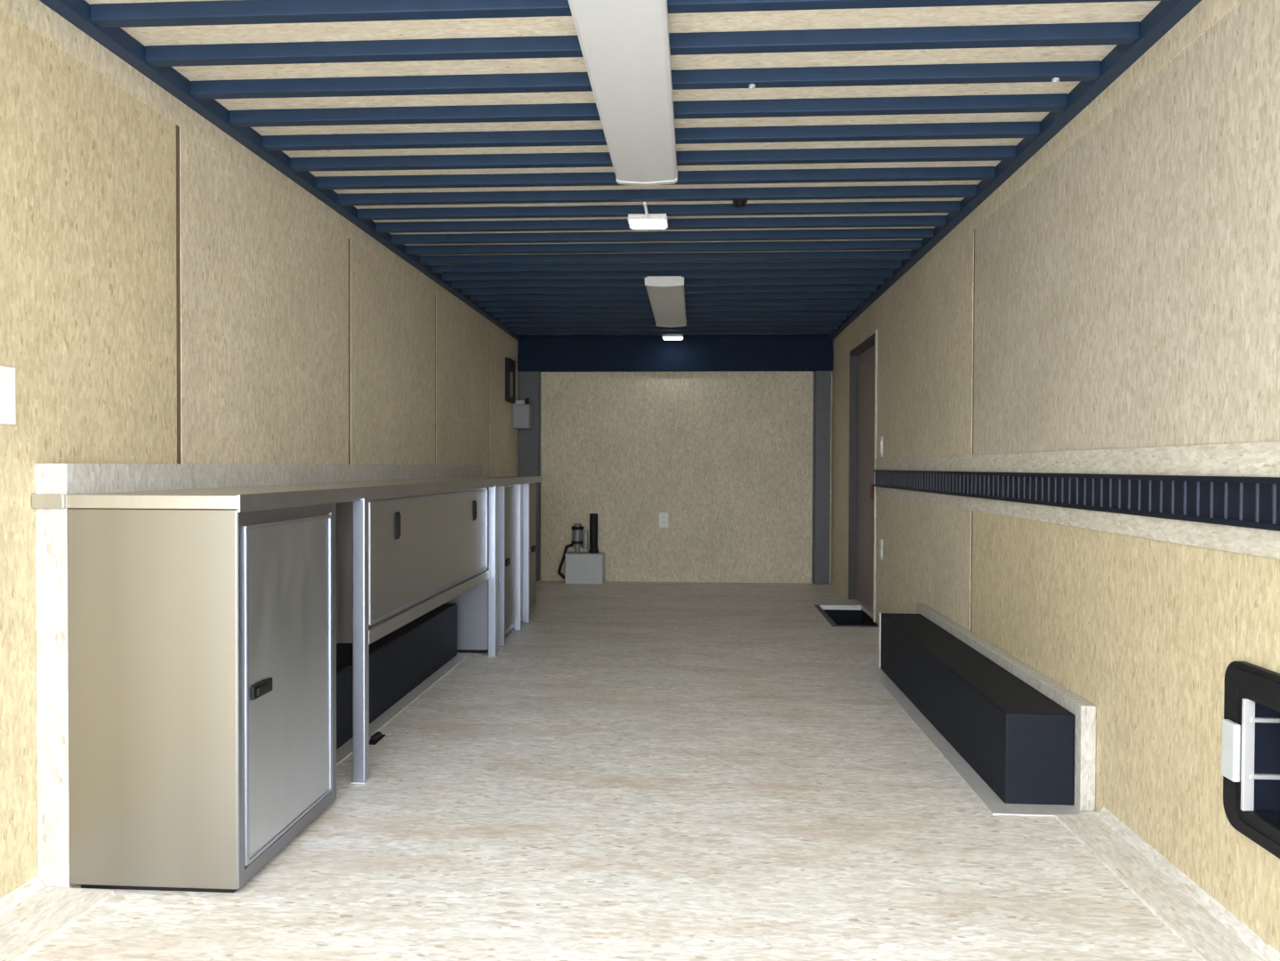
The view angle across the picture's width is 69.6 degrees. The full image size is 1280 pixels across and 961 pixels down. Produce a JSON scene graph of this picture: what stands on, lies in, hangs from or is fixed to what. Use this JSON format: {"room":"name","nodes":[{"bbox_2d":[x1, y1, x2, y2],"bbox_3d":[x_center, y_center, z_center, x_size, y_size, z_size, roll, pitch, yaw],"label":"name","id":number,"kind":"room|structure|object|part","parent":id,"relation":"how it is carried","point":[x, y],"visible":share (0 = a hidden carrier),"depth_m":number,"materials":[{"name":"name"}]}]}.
{"room":"cargo space","nodes":[
{"label":"cargo space","id":0,"kind":"room"},
{"bbox_2d":[0,8,518,898],"bbox_3d":[-1.207,-0.127,3.872,0.100,2.009,6.990,0,1,3],"label":"wall","id":1,"kind":"structure","parent":0,"point":[161,301],"depth_m":2.40,"materials":[{"name":"beige wood"}]},
{"bbox_2d":[0,365,16,424],"bbox_3d":[-1.275,-0.171,1.839,0.007,0.116,0.072,0,1,3],"label":"wall plate","id":2,"kind":"object","parent":1,"relation":"attached to","point":[7,374],"visible":1,"depth_m":1.85,"materials":[{"name":"white plastic"}]},
{"bbox_2d":[0,876,114,960],"bbox_3d":[-1.237,0.864,1.166,0.171,0.030,1.555,0,1,3],"label":"baseboard","id":3,"kind":"structure","parent":1,"relation":"attached to","point":[33,913],"depth_m":1.83,"materials":[{"name":"beige wood"}]},
{"bbox_2d":[34,463,482,887],"bbox_3d":[-1.127,0.387,3.829,0.070,0.903,3.783,0,1,3],"label":"trim","id":4,"kind":"structure","parent":1,"relation":"attached to","point":[50,478],"depth_m":1.95,"materials":[{"name":"beige wood"}]},
{"bbox_2d":[0,0,517,349],"bbox_3d":[-1.157,-1.004,3.779,0.003,0.069,6.835,0,1,3],"label":"trim","id":5,"kind":"structure","parent":1,"relation":"attached to","point":[35,14],"depth_m":2.56,"materials":[{"name":"beige wood"}]},
{"bbox_2d":[39,0,523,340],"bbox_3d":[-1.135,-1.059,3.776,0.046,0.042,6.835,0,1,3],"label":"trim","id":6,"kind":"structure","parent":1,"relation":"attached to","point":[77,12],"depth_m":2.61,"materials":[{"name":"blue paint"}]},
{"bbox_2d":[505,357,515,402],"bbox_3d":[-0.962,-0.740,6.834,0.030,0.314,0.240,0,1,3],"label":"breaker panel","id":7,"kind":"object","parent":1,"relation":"attached to","point":[510,364],"visible":1,"depth_m":6.79,"materials":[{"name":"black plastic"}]},
{"bbox_3d":[-0.968,-0.712,6.835,0.018,0.190,0.170,0,1,3],"label":"door","id":8,"kind":"part","parent":7,"relation":"part of","materials":[{"name":"grey metal"}]},
{"bbox_2d":[512,397,532,428],"bbox_3d":[-0.900,-0.513,7.059,0.130,0.234,0.150,0,1,3],"label":"junction box","id":9,"kind":"object","parent":1,"relation":"attached to","point":[522,410],"visible":0.95,"depth_m":6.99,"materials":[{"name":"grey metal"}]},
{"bbox_3d":[-0.916,-0.596,7.059,0.076,0.028,0.120,0,1,3],"label":"lid","id":10,"kind":"part","parent":9,"relation":"part of","materials":[{"name":"grey plastic"}]},
{"bbox_2d":[22,579,1201,960],"bbox_3d":[0.057,0.863,3.812,2.640,0.040,6.990,0,1,3],"label":"floor","id":11,"kind":"structure","parent":0,"point":[640,770],"depth_m":2.25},
{"bbox_2d":[67,502,336,893],"bbox_3d":[-0.997,0.460,2.189,0.386,0.808,0.523,0,1,3],"label":"base cabinet","id":12,"kind":"object","parent":11,"relation":"on","point":[202,642],"visible":0.97,"depth_m":1.93,"materials":[{"name":"metal"}]},
{"bbox_3d":[-0.822,0.453,2.178,0.004,0.792,0.523,0,1,3],"label":"frame","id":13,"kind":"part","parent":12,"relation":"part of","materials":[{"name":"metal"}]},
{"bbox_3d":[-0.822,0.453,2.175,0.005,0.720,0.460,0,1,3],"label":"door","id":14,"kind":"part","parent":12,"relation":"part of","materials":[{"name":"metal"}]},
{"bbox_2d":[32,475,542,783],"bbox_3d":[-0.932,0.419,3.812,0.458,0.840,3.795,0,1,3],"label":"workbench","id":15,"kind":"object","parent":11,"relation":"on","point":[251,498],"visible":0.99,"depth_m":2.60,"materials":[{"name":"metal"}]},
{"bbox_2d":[32,475,533,509],"bbox_3d":[-0.939,0.016,3.806,0.440,0.029,3.795,0,1,3],"label":"countertop","id":16,"kind":"structure","parent":15,"relation":"on","point":[213,497],"depth_m":1.92,"materials":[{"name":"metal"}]},
{"bbox_3d":[-0.795,0.452,2.622,0.036,0.805,0.036,0,1,3],"label":"leg","id":17,"kind":"part","parent":15,"relation":"part of","materials":[{"name":"metal"}]},
{"bbox_3d":[-0.797,0.856,2.628,0.044,0.004,0.044,0,1,3],"label":"foot plate","id":18,"kind":"part","parent":15,"relation":"part of","materials":[{"name":"metal"}]},
{"bbox_2d":[336,487,490,644],"bbox_3d":[-0.929,0.254,3.528,0.359,0.436,1.605,0,1,3],"label":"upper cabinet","id":19,"kind":"object","parent":15,"relation":"hanging from","point":[426,551],"visible":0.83,"depth_m":3.15,"materials":[{"name":"metal"}]},
{"bbox_3d":[-0.764,0.237,3.518,0.008,0.368,1.545,0,1,3],"label":"door","id":20,"kind":"part","parent":19,"relation":"part of","materials":[{"name":"metal"}]},
{"bbox_3d":[-0.760,0.452,3.521,0.017,0.042,1.605,0,1,3],"label":"rail","id":21,"kind":"part","parent":19,"relation":"part of","materials":[{"name":"metal"}]},
{"bbox_3d":[-0.697,0.426,4.351,0.036,0.805,0.036,0,1,3],"label":"leg","id":22,"kind":"part","parent":15,"relation":"part of","materials":[{"name":"metal"}]},
{"bbox_2d":[369,731,385,744],"bbox_3d":[-0.866,0.841,3.020,0.030,0.022,0.100,0,1,3],"label":"anchor","id":23,"kind":"object","parent":11,"relation":"on","point":[375,737],"visible":0.92,"depth_m":3.00,"materials":[{"name":"black metal"}]},
{"bbox_2d":[336,603,468,764],"bbox_3d":[-0.993,0.722,3.446,0.246,0.246,1.882,0,1,3],"label":"wheel well cover","id":24,"kind":"object","parent":11,"relation":"on","point":[406,662],"visible":0.33,"depth_m":3.52,"materials":[{"name":"metal"}]},
{"bbox_3d":[-0.993,0.843,3.447,0.246,0.004,1.882,0,1,3],"label":"floor trim","id":25,"kind":"part","parent":24,"relation":"part of","materials":[{"name":"metal"}]},
{"bbox_2d":[445,484,515,652],"bbox_3d":[-0.855,0.422,4.734,0.365,0.808,0.615,0,1,3],"label":"base cabinet","id":26,"kind":"object","parent":11,"relation":"on","point":[472,605],"visible":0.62,"depth_m":4.60,"materials":[{"name":"grey metal"}]},
{"bbox_3d":[-0.696,0.405,4.824,0.009,0.740,0.375,0,1,3],"label":"door","id":27,"kind":"part","parent":26,"relation":"part of","materials":[{"name":"grey metal"}]},
{"bbox_2d":[511,483,535,630],"bbox_3d":[-0.817,0.412,5.375,0.365,0.808,0.650,0,1,3],"label":"base cabinet","id":28,"kind":"object","parent":11,"relation":"on","point":[525,494],"visible":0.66,"depth_m":5.29,"materials":[{"name":"grey metal"}]},
{"bbox_3d":[-0.656,0.395,5.498,0.009,0.740,0.345,0,1,3],"label":"door","id":29,"kind":"part","parent":28,"relation":"part of","materials":[{"name":"grey metal"}]},
{"bbox_2d":[557,513,604,584],"bbox_3d":[-0.454,0.523,7.126,0.350,0.535,0.185,0,1,3],"label":"pump","id":30,"kind":"object","parent":11,"relation":"on","point":[587,567],"visible":1,"depth_m":7.04,"materials":[{"name":"grey plastic"}]},
{"bbox_3d":[-0.464,0.447,7.128,0.122,0.223,0.084,0,1,3],"label":"motor","id":31,"kind":"part","parent":30,"relation":"part of","materials":[{"name":"grey metal"}]},
{"bbox_2d":[813,603,878,627],"bbox_3d":[1.265,0.935,5.624,0.304,0.240,0.850,0,1,3],"label":"well","id":32,"kind":"object","parent":11,"relation":"in","point":[837,615],"visible":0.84,"depth_m":6.00,"materials":[{"name":"metal"}]},
{"bbox_2d":[866,603,1095,815],"bbox_3d":[1.110,0.716,3.310,0.277,0.278,1.862,0,1,3],"label":"wheel well cover","id":33,"kind":"object","parent":11,"relation":"on","point":[1029,738],"visible":1,"depth_m":2.69,"materials":[{"name":"metal"}]},
{"bbox_2d":[84,0,1160,335],"bbox_3d":[0.064,-1.101,3.782,2.640,0.050,6.990,0,1,3],"label":"ceiling","id":34,"kind":"structure","parent":0,"point":[1109,12],"depth_m":2.45,"materials":[{"name":"beige wood"}]},
{"bbox_2d":[567,0,677,185],"bbox_3d":[-0.018,-0.991,2.357,0.203,0.055,1.373,0,1,3],"label":"fluorescent light","id":35,"kind":"object","parent":34,"relation":"attached to","point":[624,44],"visible":1,"depth_m":2.23,"materials":[{"name":"white plastic"}]},
{"bbox_2d":[90,0,1175,27],"bbox_3d":[-0.043,-1.031,1.986,2.348,0.036,0.040,0,1,3],"label":"crossbeam","id":36,"kind":"object","parent":34,"relation":"attached to","point":[230,12],"visible":0.9,"depth_m":2.00,"materials":[{"name":"blue metal"}]},
{"bbox_2d":[144,21,1139,66],"bbox_3d":[-0.031,-1.034,2.188,2.348,0.036,0.040,0,1,3],"label":"crossbeam","id":37,"kind":"object","parent":34,"relation":"attached to","point":[1101,33],"visible":0.89,"depth_m":2.17,"materials":[{"name":"blue metal"}]},
{"bbox_2d":[190,60,1100,99],"bbox_3d":[-0.019,-1.032,2.390,2.348,0.045,0.040,0,1,3],"label":"crossbeam","id":38,"kind":"object","parent":34,"relation":"attached to","point":[1054,72],"visible":0.94,"depth_m":2.37,"materials":[{"name":"blue metal"}]},
{"bbox_2d":[643,201,648,217],"bbox_3d":[0.023,-1.027,3.495,0.011,0.012,0.170,0,1,3],"label":"conduit","id":39,"kind":"object","parent":34,"relation":"attached to","point":[644,203],"visible":1,"depth_m":3.47,"materials":[{"name":"white plastic"}]},
{"bbox_2d":[229,93,1068,127],"bbox_3d":[-0.007,-1.040,2.592,2.348,0.036,0.040,0,1,3],"label":"crossbeam","id":40,"kind":"object","parent":34,"relation":"attached to","point":[1053,102],"visible":0.89,"depth_m":2.57,"materials":[{"name":"blue metal"}]},
{"bbox_2d":[262,120,1039,151],"bbox_3d":[0.005,-1.043,2.794,2.348,0.036,0.040,0,1,3],"label":"crossbeam","id":41,"kind":"object","parent":34,"relation":"attached to","point":[990,130],"visible":0.89,"depth_m":2.78,"materials":[{"name":"blue metal"}]},
{"bbox_2d":[290,144,1015,171],"bbox_3d":[0.017,-1.046,2.996,2.348,0.036,0.040,0,1,3],"label":"crossbeam","id":42,"kind":"object","parent":34,"relation":"attached to","point":[959,153],"visible":0.89,"depth_m":2.98,"materials":[{"name":"blue metal"}]},
{"bbox_2d":[315,166,995,189],"bbox_3d":[0.029,-1.049,3.199,2.348,0.036,0.040,0,1,3],"label":"crossbeam","id":43,"kind":"object","parent":34,"relation":"attached to","point":[960,173],"visible":0.89,"depth_m":3.19,"materials":[{"name":"blue metal"}]},
{"bbox_2d":[338,184,976,205],"bbox_3d":[0.041,-1.052,3.401,2.348,0.036,0.040,0,1,3],"label":"crossbeam","id":44,"kind":"object","parent":34,"relation":"attached to","point":[913,191],"visible":1,"depth_m":3.38,"materials":[{"name":"blue metal"}]},
{"bbox_2d":[732,198,747,207],"bbox_3d":[0.368,-1.022,3.394,0.052,0.020,0.050,0,1,3],"label":"ceiling hook","id":45,"kind":"object","parent":44,"relation":"attached to","point":[738,202],"visible":1,"depth_m":3.38,"materials":[{"name":"black metal"}]},
{"bbox_2d":[357,201,960,219],"bbox_3d":[0.053,-1.055,3.603,2.348,0.036,0.040,0,1,3],"label":"crossbeam","id":46,"kind":"object","parent":34,"relation":"attached to","point":[906,206],"visible":0.98,"depth_m":3.58,"materials":[{"name":"blue paint"}]},
{"bbox_2d":[627,213,668,229],"bbox_3d":[0.032,-1.025,3.655,0.154,0.026,0.150,0,1,3],"label":"dome lamp","id":47,"kind":"object","parent":46,"relation":"attached to","point":[654,221],"visible":1,"depth_m":3.60,"materials":[{"name":"white plastic"}]},
{"bbox_2d":[375,215,946,233],"bbox_3d":[0.066,-1.058,3.805,2.348,0.036,0.040,0,1,3],"label":"crossbeam","id":48,"kind":"object","parent":34,"relation":"attached to","point":[905,221],"visible":0.92,"depth_m":3.79,"materials":[{"name":"blue paint"}]},
{"bbox_2d":[391,227,933,244],"bbox_3d":[0.078,-1.061,4.007,2.348,0.036,0.040,0,1,3],"label":"crossbeam","id":49,"kind":"object","parent":34,"relation":"attached to","point":[857,233],"visible":1,"depth_m":3.99,"materials":[{"name":"blue paint"}]},
{"bbox_2d":[405,240,921,255],"bbox_3d":[0.090,-1.064,4.209,2.348,0.036,0.040,0,1,3],"label":"crossbeam","id":50,"kind":"object","parent":34,"relation":"attached to","point":[850,245],"visible":1,"depth_m":4.19,"materials":[{"name":"blue paint"}]},
{"bbox_2d":[418,250,910,264],"bbox_3d":[0.102,-1.067,4.411,2.348,0.036,0.040,0,1,3],"label":"crossbeam","id":51,"kind":"object","parent":34,"relation":"attached to","point":[827,255],"visible":1,"depth_m":4.39,"materials":[{"name":"blue paint"}]},
{"bbox_2d":[644,275,686,327],"bbox_3d":[0.167,-1.037,5.442,0.203,0.055,1.385,0,1,3],"label":"fluorescent light","id":52,"kind":"object","parent":34,"relation":"attached to","point":[666,294],"visible":1,"depth_m":5.16,"materials":[{"name":"white plastic"}]},
{"bbox_2d":[430,259,901,273],"bbox_3d":[0.114,-1.070,4.613,2.348,0.036,0.040,0,1,3],"label":"crossbeam","id":53,"kind":"object","parent":34,"relation":"attached to","point":[891,263],"visible":0.99,"depth_m":4.59,"materials":[{"name":"blue paint"}]},
{"bbox_2d":[442,268,892,281],"bbox_3d":[0.126,-1.073,4.816,2.348,0.036,0.040,0,1,3],"label":"crossbeam","id":54,"kind":"object","parent":34,"relation":"attached to","point":[881,272],"visible":0.93,"depth_m":4.80,"materials":[{"name":"blue paint"}]},
{"bbox_2d":[451,277,884,288],"bbox_3d":[0.138,-1.076,5.018,2.348,0.036,0.040,0,1,3],"label":"crossbeam","id":55,"kind":"object","parent":34,"relation":"attached to","point":[812,281],"visible":0.74,"depth_m":5.01,"materials":[{"name":"blue paint"}]},
{"bbox_2d":[461,284,877,295],"bbox_3d":[0.150,-1.079,5.220,2.348,0.036,0.040,0,1,3],"label":"crossbeam","id":56,"kind":"object","parent":34,"relation":"attached to","point":[873,287],"visible":0.78,"depth_m":5.21,"materials":[{"name":"blue paint"}]},
{"bbox_2d":[469,291,869,301],"bbox_3d":[0.162,-1.082,5.422,2.348,0.036,0.040,0,1,3],"label":"crossbeam","id":57,"kind":"object","parent":34,"relation":"attached to","point":[862,294],"visible":0.72,"depth_m":5.41,"materials":[{"name":"blue paint"}]},
{"bbox_2d":[477,298,863,306],"bbox_3d":[0.174,-1.085,5.624,2.348,0.036,0.040,0,1,3],"label":"crossbeam","id":58,"kind":"object","parent":34,"relation":"attached to","point":[776,301],"visible":0.66,"depth_m":5.61,"materials":[{"name":"blue metal"}]},
{"bbox_2d":[485,305,857,313],"bbox_3d":[0.186,-1.088,5.826,2.348,0.036,0.040,0,1,3],"label":"crossbeam","id":59,"kind":"object","parent":34,"relation":"attached to","point":[744,308],"visible":0.62,"depth_m":5.81,"materials":[{"name":"blue metal"}]},
{"bbox_2d":[492,310,852,317],"bbox_3d":[0.198,-1.091,6.028,2.348,0.036,0.040,0,1,3],"label":"crossbeam","id":60,"kind":"object","parent":34,"relation":"attached to","point":[782,312],"visible":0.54,"depth_m":6.02,"materials":[{"name":"blue metal"}]},
{"bbox_2d":[499,315,846,322],"bbox_3d":[0.210,-1.094,6.230,2.348,0.036,0.040,0,1,3],"label":"crossbeam","id":61,"kind":"object","parent":34,"relation":"attached to","point":[763,317],"visible":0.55,"depth_m":6.20,"materials":[{"name":"blue metal"}]},
{"bbox_2d":[505,320,842,327],"bbox_3d":[0.223,-1.097,6.432,2.348,0.036,0.040,0,1,3],"label":"crossbeam","id":62,"kind":"object","parent":34,"relation":"attached to","point":[838,322],"visible":0.55,"depth_m":6.41,"materials":[{"name":"blue metal"}]},
{"bbox_2d":[510,325,837,330],"bbox_3d":[0.235,-1.101,6.635,2.348,0.036,0.040,0,1,3],"label":"crossbeam","id":63,"kind":"object","parent":34,"relation":"attached to","point":[701,327],"visible":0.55,"depth_m":6.61,"materials":[{"name":"blue metal"}]},
{"bbox_2d":[515,330,833,335],"bbox_3d":[0.247,-1.103,6.837,2.348,0.036,0.040,0,1,3],"label":"crossbeam","id":64,"kind":"object","parent":34,"relation":"attached to","point":[683,332],"visible":0.56,"depth_m":6.82,"materials":[{"name":"blue metal"}]},
{"bbox_2d":[662,333,683,339],"bbox_3d":[0.246,-1.073,6.902,0.154,0.026,0.150,0,1,3],"label":"dome lamp","id":65,"kind":"object","parent":64,"relation":"attached to","point":[667,336],"visible":1,"depth_m":6.83,"materials":[{"name":"white plastic"}]},
{"bbox_2d":[540,370,832,583],"bbox_3d":[0.266,-0.148,7.236,2.640,1.959,0.100,0,1,3],"label":"wall","id":66,"kind":"structure","parent":0,"point":[728,455],"depth_m":7.18,"materials":[{"name":"beige wood"}]},
{"bbox_2d":[517,370,540,580],"bbox_3d":[-0.869,-0.032,7.230,0.176,1.640,0.050,0,1,3],"label":"trim","id":67,"kind":"structure","parent":66,"relation":"attached to","point":[528,382],"depth_m":7.20,"materials":[{"name":"grey metal"}]},
{"bbox_2d":[659,512,668,527],"bbox_3d":[0.184,0.309,7.192,0.072,0.116,0.010,0,1,3],"label":"wall outlet","id":68,"kind":"object","parent":66,"relation":"attached to","point":[663,516],"visible":1,"depth_m":7.19,"materials":[{"name":"white plastic"}]},
{"bbox_2d":[517,333,833,371],"bbox_3d":[0.265,-0.987,7.145,2.440,0.279,0.055,0,1,3],"label":"beam","id":69,"kind":"structure","parent":66,"relation":"attached to","point":[637,352],"depth_m":7.12,"materials":[{"name":"blue metal"}]},
{"bbox_2d":[812,370,830,584],"bbox_3d":[1.396,-0.022,7.095,0.126,1.640,0.050,0,1,3],"label":"trim","id":70,"kind":"structure","parent":66,"relation":"attached to","point":[821,379],"depth_m":7.07,"materials":[{"name":"grey metal"}]},
{"bbox_2d":[830,0,1279,952],"bbox_3d":[1.329,-0.115,3.721,0.100,2.009,6.990,0,1,3],"label":"wall","id":71,"kind":"structure","parent":0,"point":[1126,295],"depth_m":2.25,"materials":[{"name":"beige wood"}]},
{"bbox_2d":[847,332,875,625],"bbox_3d":[1.452,0.092,5.832,0.104,1.930,0.932,0,1,3],"label":"door","id":72,"kind":"structure","parent":71,"relation":"in","point":[862,358],"depth_m":6.06,"materials":[{"name":"grey metal"}]},
{"bbox_3d":[1.410,0.069,5.553,0.050,0.095,0.100,0,1,3],"label":"handle","id":73,"kind":"part","parent":72,"relation":"part of","materials":[{"name":"red plastic"}]},
{"bbox_2d":[872,329,877,621],"bbox_3d":[1.385,-0.026,5.360,0.042,1.700,0.015,0,1,3],"label":"trim","id":74,"kind":"structure","parent":71,"relation":"attached to","point":[876,330],"depth_m":5.36,"materials":[{"name":"grey metal"}]},
{"bbox_2d":[878,539,882,560],"bbox_3d":[1.360,0.390,5.205,0.010,0.116,0.072,0,1,3],"label":"wall outlet","id":75,"kind":"object","parent":71,"relation":"attached to","point":[881,540],"visible":1,"depth_m":5.19,"materials":[{"name":"white plastic"}]},
{"bbox_2d":[879,435,883,457],"bbox_3d":[1.363,-0.191,5.211,0.010,0.116,0.072,0,1,3],"label":"wall switch","id":76,"kind":"object","parent":71,"relation":"attached to","point":[881,437],"visible":1,"depth_m":5.18,"materials":[{"name":"white plastic"}]},
{"bbox_2d":[827,0,1201,338],"bbox_3d":[1.254,-1.048,3.634,0.046,0.042,6.835,0,1,3],"label":"trim","id":77,"kind":"structure","parent":71,"relation":"attached to","point":[1165,15],"depth_m":2.60,"materials":[{"name":"blue paint"}]},
{"bbox_2d":[833,0,1241,347],"bbox_3d":[1.276,-0.992,3.633,0.003,0.069,6.835,0,1,3],"label":"trim","id":78,"kind":"structure","parent":71,"relation":"attached to","point":[1206,13],"depth_m":2.52,"materials":[{"name":"beige wood"}]},
{"bbox_2d":[873,469,1279,531],"bbox_3d":[1.211,0.025,2.804,0.012,0.096,5.100,0,1,3],"label":"rail","id":79,"kind":"object","parent":71,"relation":"attached to","point":[1237,501],"visible":1,"depth_m":2.21,"materials":[{"name":"metal"}]},
{"bbox_2d":[875,441,1279,559],"bbox_3d":[1.220,0.019,2.795,0.006,0.212,5.125,0,1,3],"label":"trim","id":80,"kind":"structure","parent":71,"relation":"attached to","point":[1254,459],"depth_m":2.24,"materials":[{"name":"beige wood"}]},
{"bbox_2d":[1054,806,1279,960],"bbox_3d":[1.068,0.870,1.314,0.124,0.030,2.125,0,1,3],"label":"baseboard","id":81,"kind":"structure","parent":71,"relation":"attached to","point":[1206,927],"depth_m":1.93,"materials":[{"name":"beige wood"}]},
{"bbox_2d":[1221,660,1279,858],"bbox_3d":[1.207,0.511,1.588,0.182,0.324,0.438,0,1,3],"label":"window","id":82,"kind":"structure","parent":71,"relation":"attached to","point":[1251,722],"depth_m":1.74,"materials":[{"name":"black plastic"}]}
]}

